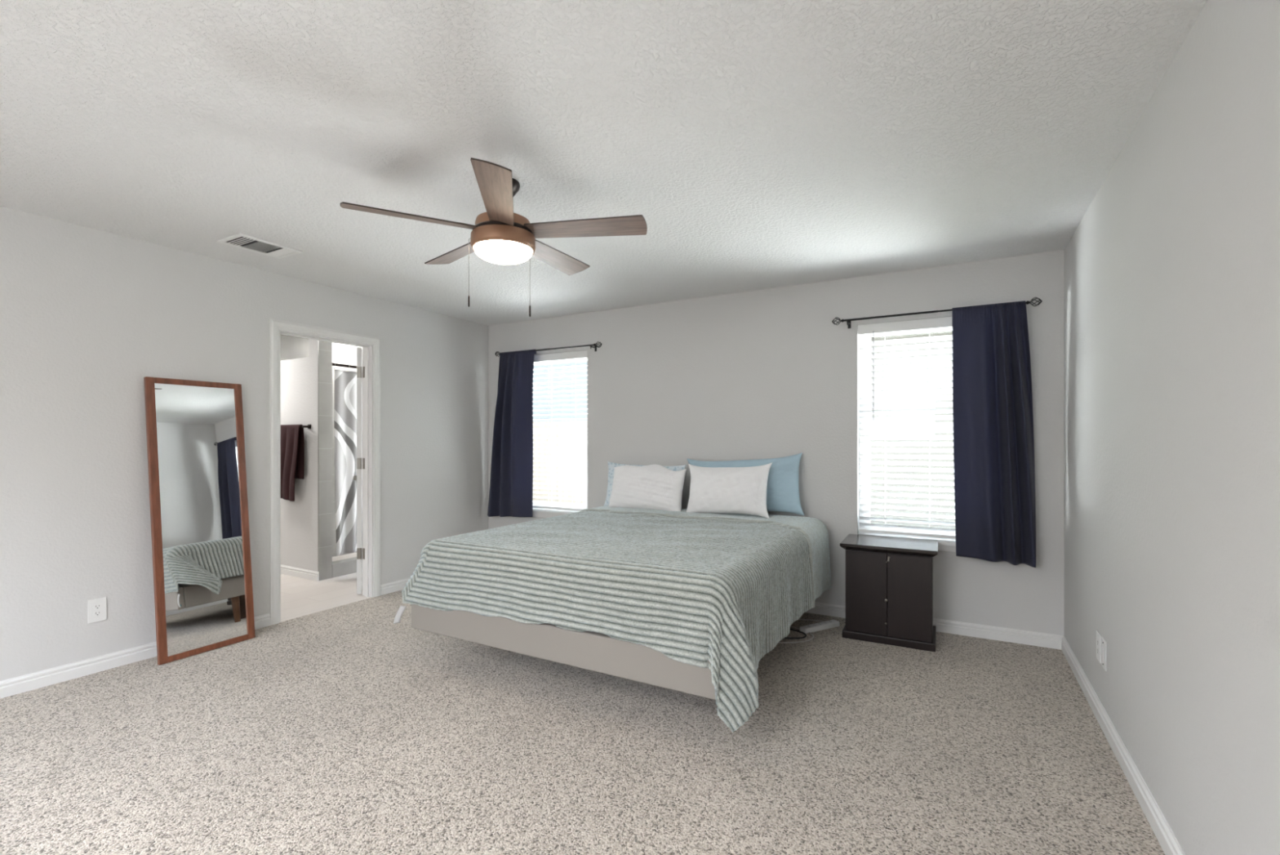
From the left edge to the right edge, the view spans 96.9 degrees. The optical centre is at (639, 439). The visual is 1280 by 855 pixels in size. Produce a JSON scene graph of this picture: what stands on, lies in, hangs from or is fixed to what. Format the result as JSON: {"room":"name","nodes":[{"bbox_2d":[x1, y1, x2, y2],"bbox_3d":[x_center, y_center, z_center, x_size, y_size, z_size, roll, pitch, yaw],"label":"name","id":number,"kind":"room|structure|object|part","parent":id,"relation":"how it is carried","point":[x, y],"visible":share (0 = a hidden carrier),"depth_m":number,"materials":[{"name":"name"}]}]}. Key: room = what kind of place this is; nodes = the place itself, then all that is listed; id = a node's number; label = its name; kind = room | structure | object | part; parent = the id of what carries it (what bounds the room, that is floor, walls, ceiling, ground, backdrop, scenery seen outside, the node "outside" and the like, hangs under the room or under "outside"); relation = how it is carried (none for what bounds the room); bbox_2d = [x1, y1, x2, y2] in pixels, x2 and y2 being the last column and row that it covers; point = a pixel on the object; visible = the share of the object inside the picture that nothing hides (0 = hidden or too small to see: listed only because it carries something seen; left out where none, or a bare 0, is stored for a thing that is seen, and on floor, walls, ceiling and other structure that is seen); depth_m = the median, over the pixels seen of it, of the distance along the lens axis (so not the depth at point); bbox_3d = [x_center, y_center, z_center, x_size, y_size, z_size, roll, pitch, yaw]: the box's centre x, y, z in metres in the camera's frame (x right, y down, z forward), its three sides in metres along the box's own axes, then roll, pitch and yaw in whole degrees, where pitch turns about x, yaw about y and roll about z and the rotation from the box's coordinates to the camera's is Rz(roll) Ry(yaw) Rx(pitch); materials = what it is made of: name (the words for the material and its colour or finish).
{"room":"bedroom","nodes":[
{"label":"bedroom","id":0,"kind":"room"},
{"bbox_2d":[0,205,488,680],"bbox_3d":[-3.053,0.060,3.154,0.120,2.440,6.026,0,0,29],"label":"wall","id":1,"kind":"structure","parent":0,"point":[86,314],"depth_m":3.26,"materials":[{"name":"white paint"}]},
{"bbox_2d":[87,596,106,622],"bbox_3d":[-2.994,0.939,3.130,0.006,0.128,0.079,0,0,29],"label":"wall outlet","id":2,"kind":"object","parent":1,"relation":"attached to","point":[96,607],"visible":1,"depth_m":3.13,"materials":[{"name":"white plastic"}]},
{"bbox_2d":[93,610,101,616],"bbox_3d":[-2.992,0.958,3.129,0.003,0.027,0.033,0,0,29],"label":"receptacle","id":3,"kind":"object","parent":2,"relation":"attached to","point":[96,613],"depth_m":3.13,"materials":[{"name":"white plastic"}]},
{"bbox_2d":[93,603,101,608],"bbox_3d":[-2.992,0.920,3.129,0.003,0.027,0.033,0,0,29],"label":"receptacle","id":4,"kind":"object","parent":2,"relation":"attached to","point":[96,606],"depth_m":3.13,"materials":[{"name":"white plastic"}]},
{"bbox_2d":[0,613,270,698],"bbox_3d":[-3.472,1.238,2.262,0.015,0.083,3.778,0,0,29],"label":"baseboard","id":5,"kind":"structure","parent":1,"relation":"attached to","point":[14,686],"depth_m":3.06,"materials":[{"name":"white"}]},
{"bbox_2d":[380,577,410,595],"bbox_3d":[-1.831,1.238,5.212,0.015,0.083,1.242,0,0,29],"label":"baseboard","id":6,"kind":"structure","parent":1,"relation":"attached to","point":[394,586],"depth_m":4.77,"materials":[{"name":"white"}]},
{"bbox_2d":[280,338,317,571],"bbox_3d":[-4.012,0.060,5.812,2.538,2.440,0.100,0,0,29],"label":"wall","id":7,"kind":"structure","parent":0,"point":[299,376],"depth_m":5.27,"materials":[{"name":"white paint"}]},
{"bbox_2d":[280,564,319,581],"bbox_3d":[-4.032,1.238,5.758,2.555,0.083,0.015,0,0,29],"label":"baseboard","id":8,"kind":"structure","parent":7,"relation":"attached to","point":[285,570],"depth_m":5.26,"materials":[{"name":"white"}]},
{"bbox_2d":[299,424,311,428],"bbox_3d":[-3.263,-0.120,5.301,0.535,0.040,0.066,0,0,29],"label":"towel bar","id":9,"kind":"object","parent":7,"relation":"attached to","point":[308,426],"visible":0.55,"depth_m":5.18,"materials":[{"name":"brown metal"}]},
{"bbox_2d":[280,424,304,501],"bbox_3d":[-3.291,0.212,5.289,0.451,0.704,0.059,0,0,29],"label":"bath towel","id":10,"kind":"object","parent":9,"relation":"hanging from","point":[292,437],"visible":0.77,"depth_m":5.22,"materials":[{"name":"brown fabric"}]},
{"bbox_2d":[317,340,332,580],"bbox_3d":[-2.889,0.060,5.202,0.016,2.440,0.125,0,0,29],"label":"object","id":11,"kind":"structure","parent":7,"relation":"attached to","point":[324,348],"depth_m":5.19,"materials":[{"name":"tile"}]},
{"bbox_2d":[332,556,356,577],"bbox_3d":[-2.530,1.218,5.958,0.125,0.125,1.545,0,0,29],"label":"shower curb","id":12,"kind":"structure","parent":7,"relation":"attached to","point":[348,566],"depth_m":5.37,"materials":[{"name":"tile"}]},
{"bbox_2d":[332,362,356,368],"bbox_3d":[-2.453,-0.705,6.051,0.052,0.052,1.780,0,0,29],"label":"shower rod","id":13,"kind":"object","parent":7,"relation":"attached to","point":[333,364],"visible":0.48,"depth_m":5.39,"materials":[{"name":"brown metal"}]},
{"bbox_2d":[333,362,356,555],"bbox_3d":[-2.578,0.178,5.789,0.061,1.804,1.150,0,0,29],"label":"shower curtain","id":14,"kind":"object","parent":13,"relation":"hanging from","point":[345,381],"visible":0.19,"depth_m":5.40,"materials":[{"name":"silver fabric"}]},
{"bbox_2d":[280,334,362,556],"bbox_3d":[-3.256,0.060,6.491,0.100,2.440,1.820,0,0,29],"label":"wall","id":15,"kind":"structure","parent":0,"point":[291,347],"depth_m":6.21,"materials":[{"name":"paint"}]},
{"bbox_2d":[0,552,1164,854],"bbox_3d":[-2.241,1.340,3.192,8.180,0.120,6.600,0,0,29],"label":"floor","id":16,"kind":"structure","parent":0,"point":[347,729],"depth_m":2.30,"materials":[{"name":"carpet"}]},
{"bbox_2d":[143,376,255,665],"bbox_3d":[-2.686,0.457,3.482,0.186,1.646,0.512,0,0,27],"label":"leaning mirror","id":17,"kind":"object","parent":16,"relation":"on","point":[199,517],"visible":1,"depth_m":3.46,"materials":[{"name":"brown wood"}]},
{"bbox_2d":[411,604,793,699],"bbox_3d":[0.020,1.087,3.649,1.868,0.385,2.053,0,0,29],"label":"platform bed","id":18,"kind":"object","parent":16,"relation":"on","point":[600,652],"visible":0.13,"depth_m":2.66,"materials":[{"name":"beige fabric"}]},
{"bbox_3d":[0.038,0.755,3.658,1.798,0.325,2.008,0,0,29],"label":"mattress","id":19,"kind":"object","parent":18,"relation":"on","visible":0},
{"bbox_2d":[393,505,831,732],"bbox_3d":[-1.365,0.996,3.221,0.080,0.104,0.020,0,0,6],"label":"blanket","id":20,"kind":"object","parent":19,"relation":"on","point":[694,588],"visible":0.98,"depth_m":2.80,"materials":[{"name":"grey fabric"}]},
{"bbox_2d":[608,464,686,511],"bbox_3d":[0.045,0.389,4.538,0.660,0.381,0.196,0,0,35],"label":"pillow","id":21,"kind":"object","parent":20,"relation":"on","point":[652,486],"visible":0.97,"depth_m":4.47,"materials":[{"name":"white fabric"}]},
{"bbox_2d":[686,462,772,518],"bbox_3d":[0.637,0.372,4.179,0.668,0.418,0.186,0,0,27],"label":"pillow","id":22,"kind":"object","parent":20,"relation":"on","point":[717,490],"visible":1,"depth_m":4.11,"materials":[{"name":"white fabric"}]},
{"bbox_2d":[604,461,685,506],"bbox_3d":[0.022,0.395,4.762,0.757,0.409,0.134,0,0,29],"label":"pillow","id":23,"kind":"object","parent":19,"relation":"on","point":[611,465],"visible":0.11,"depth_m":4.89,"materials":[{"name":"blue fabric"}]},
{"bbox_2d":[686,452,804,515],"bbox_3d":[0.779,0.350,4.344,0.959,0.514,0.156,0,0,32],"label":"pillow","id":24,"kind":"object","parent":19,"relation":"on","point":[782,486],"visible":0.43,"depth_m":4.17,"materials":[{"name":"blue fabric"}]},
{"bbox_2d":[784,628,806,638],"bbox_3d":[0.839,1.274,3.795,0.517,0.009,0.288,0,0,7],"label":"loose cable","id":25,"kind":"object","parent":16,"relation":"on","point":[805,636],"visible":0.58,"depth_m":3.68,"materials":[{"name":"black plastic"}]},
{"bbox_2d":[777,625,813,643],"bbox_3d":[0.875,1.274,3.730,0.504,0.009,0.538,0,0,29],"label":"loose cable","id":26,"kind":"object","parent":16,"relation":"on","point":[812,637],"visible":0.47,"depth_m":3.58,"materials":[{"name":"grey plastic"}]},
{"bbox_2d":[797,618,823,622],"bbox_3d":[1.159,1.269,4.007,0.374,0.018,0.078,0,0,29],"label":"loose cable","id":27,"kind":"object","parent":16,"relation":"on","point":[797,619],"visible":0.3,"depth_m":4.01,"materials":[{"name":"grey plastic"}]},
{"bbox_2d":[800,619,839,633],"bbox_3d":[1.216,1.261,3.832,0.320,0.036,0.056,0,0,-29],"label":"power strip","id":28,"kind":"object","parent":16,"relation":"on","point":[811,628],"visible":1,"depth_m":3.81,"materials":[{"name":"white plastic"}]},
{"bbox_2d":[840,533,937,651],"bbox_3d":[1.633,0.974,3.713,0.560,0.612,0.423,0,0,28],"label":"storage cabinet","id":29,"kind":"object","parent":16,"relation":"on","point":[889,580],"visible":1,"depth_m":3.55,"materials":[{"name":"brown wood"}]},
{"bbox_3d":[1.438,0.971,3.610,0.246,0.514,0.016,0,0,28],"label":"door","id":30,"kind":"part","parent":29,"relation":"part of","materials":[{"name":"brown wood"}]},
{"bbox_3d":[1.659,0.971,3.494,0.246,0.514,0.016,0,0,28],"label":"door","id":31,"kind":"part","parent":29,"relation":"part of","materials":[{"name":"brown wood"}]},
{"bbox_2d":[0,0,1206,325],"bbox_3d":[-0.842,-1.235,2.005,4.861,0.150,6.166,0,0,29],"label":"ceiling","id":32,"kind":"structure","parent":0,"point":[758,144],"depth_m":2.10,"materials":[{"name":"white paint"}]},
{"bbox_2d":[216,232,302,258],"bbox_3d":[-2.269,-1.155,3.396,0.252,0.010,0.356,0,0,29],"label":"ceiling vent","id":33,"kind":"object","parent":32,"relation":"in","point":[239,240],"visible":1,"depth_m":3.38,"materials":[{"name":"white plastic"}]},
{"bbox_2d":[339,157,647,316],"bbox_3d":[-0.605,-0.851,2.600,1.263,0.618,1.228,0,0,29],"label":"ceiling fan","id":34,"kind":"object","parent":32,"relation":"hanging from","point":[500,235],"visible":1,"depth_m":2.47,"materials":[{"name":"brown wood"}]},
{"bbox_3d":[-0.956,-0.936,2.383,0.538,0.037,0.138,0,0,-28],"label":"blade","id":35,"kind":"part","parent":34,"relation":"part of","materials":[{"name":"brown wood"}]},
{"bbox_3d":[-0.893,-0.936,2.830,0.538,0.037,0.138,0,0,44],"label":"blade","id":36,"kind":"part","parent":34,"relation":"part of","materials":[{"name":"brown wood"}]},
{"bbox_3d":[-0.759,-0.770,2.527,0.009,0.257,0.003,0,0,-9],"label":"pull chain","id":37,"kind":"part","parent":34,"relation":"part of","materials":[{"name":"silver metal"}]},
{"bbox_3d":[-0.551,-0.936,2.185,0.138,0.037,0.538,0,0,-10],"label":"blade","id":38,"kind":"part","parent":34,"relation":"part of","materials":[{"name":"brown wood"}]},
{"bbox_3d":[-0.617,-0.835,2.563,0.255,0.063,0.255,0,0,29],"label":"globe","id":39,"kind":"part","parent":34,"relation":"part of","materials":[{"name":"white glass"}]},
{"bbox_3d":[-0.487,-0.734,2.500,0.009,0.284,0.003,0,0,29],"label":"pull chain","id":40,"kind":"part","parent":34,"relation":"part of","materials":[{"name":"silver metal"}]},
{"bbox_3d":[-0.448,-0.936,2.908,0.138,0.037,0.538,0,0,26],"label":"blade","id":41,"kind":"part","parent":34,"relation":"part of","materials":[{"name":"brown wood"}]},
{"bbox_3d":[-0.237,-0.936,2.509,0.538,0.037,0.138,0,0,8],"label":"blade","id":42,"kind":"part","parent":34,"relation":"part of","materials":[{"name":"brown wood"}]},
{"bbox_2d":[488,249,1064,635],"bbox_3d":[0.570,0.060,4.667,4.981,2.440,0.140,0,0,29],"label":"wall","id":43,"kind":"structure","parent":0,"point":[768,373],"depth_m":4.23,"materials":[{"name":"white paint"}]},
{"bbox_2d":[494,341,601,356],"bbox_3d":[-0.871,-0.834,5.326,1.252,0.072,0.109,0,0,29],"label":"curtain rod","id":44,"kind":"object","parent":43,"relation":"attached to","point":[594,344],"visible":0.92,"depth_m":5.15,"materials":[{"name":"black metal"}]},
{"bbox_2d":[487,349,536,516],"bbox_3d":[-1.270,-0.048,5.491,0.617,1.615,0.091,0,0,29],"label":"curtain","id":45,"kind":"object","parent":44,"relation":"hanging from","point":[511,483],"visible":1,"depth_m":5.46,"materials":[{"name":"blue fabric"}]},
{"bbox_2d":[532,357,586,517],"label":"window","id":46,"kind":"structure","parent":43,"relation":"in","point":[536,512],"depth_m":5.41,"materials":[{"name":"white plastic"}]},
{"bbox_3d":[-0.865,0.689,5.423,0.947,0.026,0.109,0,0,29],"label":"sill","id":47,"kind":"part","parent":46,"relation":"part of","materials":[{"name":"white"}]},
{"bbox_3d":[-0.827,-0.070,5.492,0.917,1.500,0.047,0,0,29],"label":"frame","id":48,"kind":"part","parent":46,"relation":"part of","materials":[{"name":"white plastic"}]},
{"bbox_2d":[533,350,586,511],"bbox_3d":[-0.865,-0.082,5.423,0.913,1.475,0.070,0,0,29],"label":"window blind","id":49,"kind":"object","parent":46,"relation":"attached to","point":[582,353],"visible":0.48,"depth_m":5.36,"materials":[{"name":"white plastic"}]},
{"bbox_3d":[-0.862,-0.070,5.429,0.563,1.420,0.057,0,0,29],"label":"ladder cord","id":50,"kind":"part","parent":49,"relation":"part of","materials":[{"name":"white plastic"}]},
{"bbox_3d":[-0.861,0.647,5.429,0.901,0.018,0.052,0,0,29],"label":"rail","id":51,"kind":"part","parent":49,"relation":"part of","materials":[{"name":"white plastic"}]},
{"bbox_3d":[-0.822,-0.429,5.501,0.833,0.698,0.020,0,0,29],"label":"sash","id":52,"kind":"part","parent":46,"relation":"part of","materials":[{"name":"glass"}]},
{"bbox_3d":[-0.832,0.262,5.481,0.833,0.753,0.020,0,0,29],"label":"sash","id":53,"kind":"part","parent":46,"relation":"part of","materials":[{"name":"white glass"}]},
{"bbox_2d":[857,326,955,551],"bbox_3d":[1.976,-0.040,3.870,0.947,1.560,0.157,0,0,29],"label":"window","id":54,"kind":"structure","parent":43,"relation":"in","point":[944,544],"depth_m":4.08,"materials":[{"name":"white plastic"}]},
{"bbox_2d":[857,315,955,538],"bbox_3d":[1.965,-0.082,3.849,0.913,1.475,0.070,0,0,29],"label":"window blind","id":55,"kind":"object","parent":54,"relation":"attached to","point":[943,322],"visible":0.68,"depth_m":3.92,"materials":[{"name":"white plastic"}]},
{"bbox_3d":[1.968,-0.070,3.855,0.563,1.420,0.057,0,0,29],"label":"ladder cord","id":56,"kind":"part","parent":55,"relation":"part of","materials":[{"name":"white plastic"}]},
{"bbox_3d":[1.968,0.647,3.855,0.901,0.018,0.052,0,0,29],"label":"rail","id":57,"kind":"part","parent":55,"relation":"part of","materials":[{"name":"white plastic"}]},
{"bbox_3d":[1.965,0.689,3.849,0.947,0.026,0.109,0,0,29],"label":"sill","id":58,"kind":"part","parent":54,"relation":"part of","materials":[{"name":"white"}]},
{"bbox_3d":[2.008,-0.429,3.927,0.833,0.698,0.020,0,0,29],"label":"sash","id":59,"kind":"part","parent":54,"relation":"part of","materials":[{"name":"glass"}]},
{"bbox_3d":[1.998,0.262,3.908,0.833,0.753,0.020,0,0,29],"label":"sash","id":60,"kind":"part","parent":54,"relation":"part of","materials":[{"name":"white glass"}]},
{"bbox_2d":[805,601,1063,649],"bbox_3d":[0.523,1.238,4.604,4.721,0.083,0.015,0,0,29],"label":"baseboard","id":61,"kind":"structure","parent":43,"relation":"attached to","point":[988,632],"depth_m":3.65,"materials":[{"name":"white"}]},
{"bbox_2d":[831,297,1042,328],"bbox_3d":[1.921,-0.834,3.773,1.232,0.072,0.109,0,0,29],"label":"curtain rod","id":62,"kind":"object","parent":43,"relation":"attached to","point":[848,321],"visible":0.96,"depth_m":3.83,"materials":[{"name":"black metal"}]},
{"bbox_2d":[951,300,1035,567],"bbox_3d":[2.210,-0.043,3.551,0.445,1.625,0.103,0,0,26],"label":"curtain","id":63,"kind":"object","parent":62,"relation":"hanging from","point":[995,502],"visible":1,"depth_m":3.56,"materials":[{"name":"blue fabric"}]},
{"bbox_2d":[1064,0,1279,854],"bbox_3d":[1.187,0.060,0.797,0.140,2.440,6.026,0,0,29],"label":"wall","id":64,"kind":"structure","parent":0,"point":[1172,265],"depth_m":1.61,"materials":[{"name":"white paint"}]},
{"bbox_2d":[1096,630,1101,663],"bbox_3d":[2.115,0.955,2.618,0.006,0.128,0.080,0,0,29],"label":"wall outlet","id":65,"kind":"object","parent":64,"relation":"attached to","point":[1098,635],"visible":1,"depth_m":2.60,"materials":[{"name":"white plastic"}]},
{"bbox_2d":[1101,636,1106,671],"bbox_3d":[2.063,0.952,2.526,0.008,0.128,0.080,0,0,29],"label":"wall plate","id":66,"kind":"object","parent":64,"relation":"attached to","point":[1104,644],"visible":1,"depth_m":2.51,"materials":[{"name":"white plastic"}]},
{"bbox_2d":[1061,635,1185,854],"bbox_3d":[1.153,1.238,0.895,0.015,0.083,5.886,0,0,29],"label":"baseboard","id":67,"kind":"structure","parent":64,"relation":"attached to","point":[1169,843],"depth_m":2.14,"materials":[{"name":"white"}]},
{"bbox_3d":[10.811,1.705,19.439,60.000,0.150,35.514,0,0,29],"label":"floor","id":68,"kind":"structure","parent":0,"visible":0},
{"bbox_2d":[870,330,955,528],"bbox_3d":[9.426,-0.970,10.777,12.800,5.200,6.800,0,0,29],"label":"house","id":69,"kind":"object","parent":68,"relation":"on","point":[944,332],"visible":0.02,"depth_m":9.96,"materials":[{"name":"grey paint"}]},
{"bbox_3d":[-3.729,0.060,5.621,3.459,2.440,4.000,0,0,29],"label":"wall","id":70,"kind":"structure","parent":0,"visible":0},
{"bbox_2d":[269,318,380,625],"bbox_3d":[-2.397,0.222,4.610,0.525,2.116,1.398,0,0,2],"label":"door frame","id":71,"kind":"structure","parent":70,"relation":"in","point":[367,477],"depth_m":4.61,"materials":[{"name":"white wood"}]}
]}

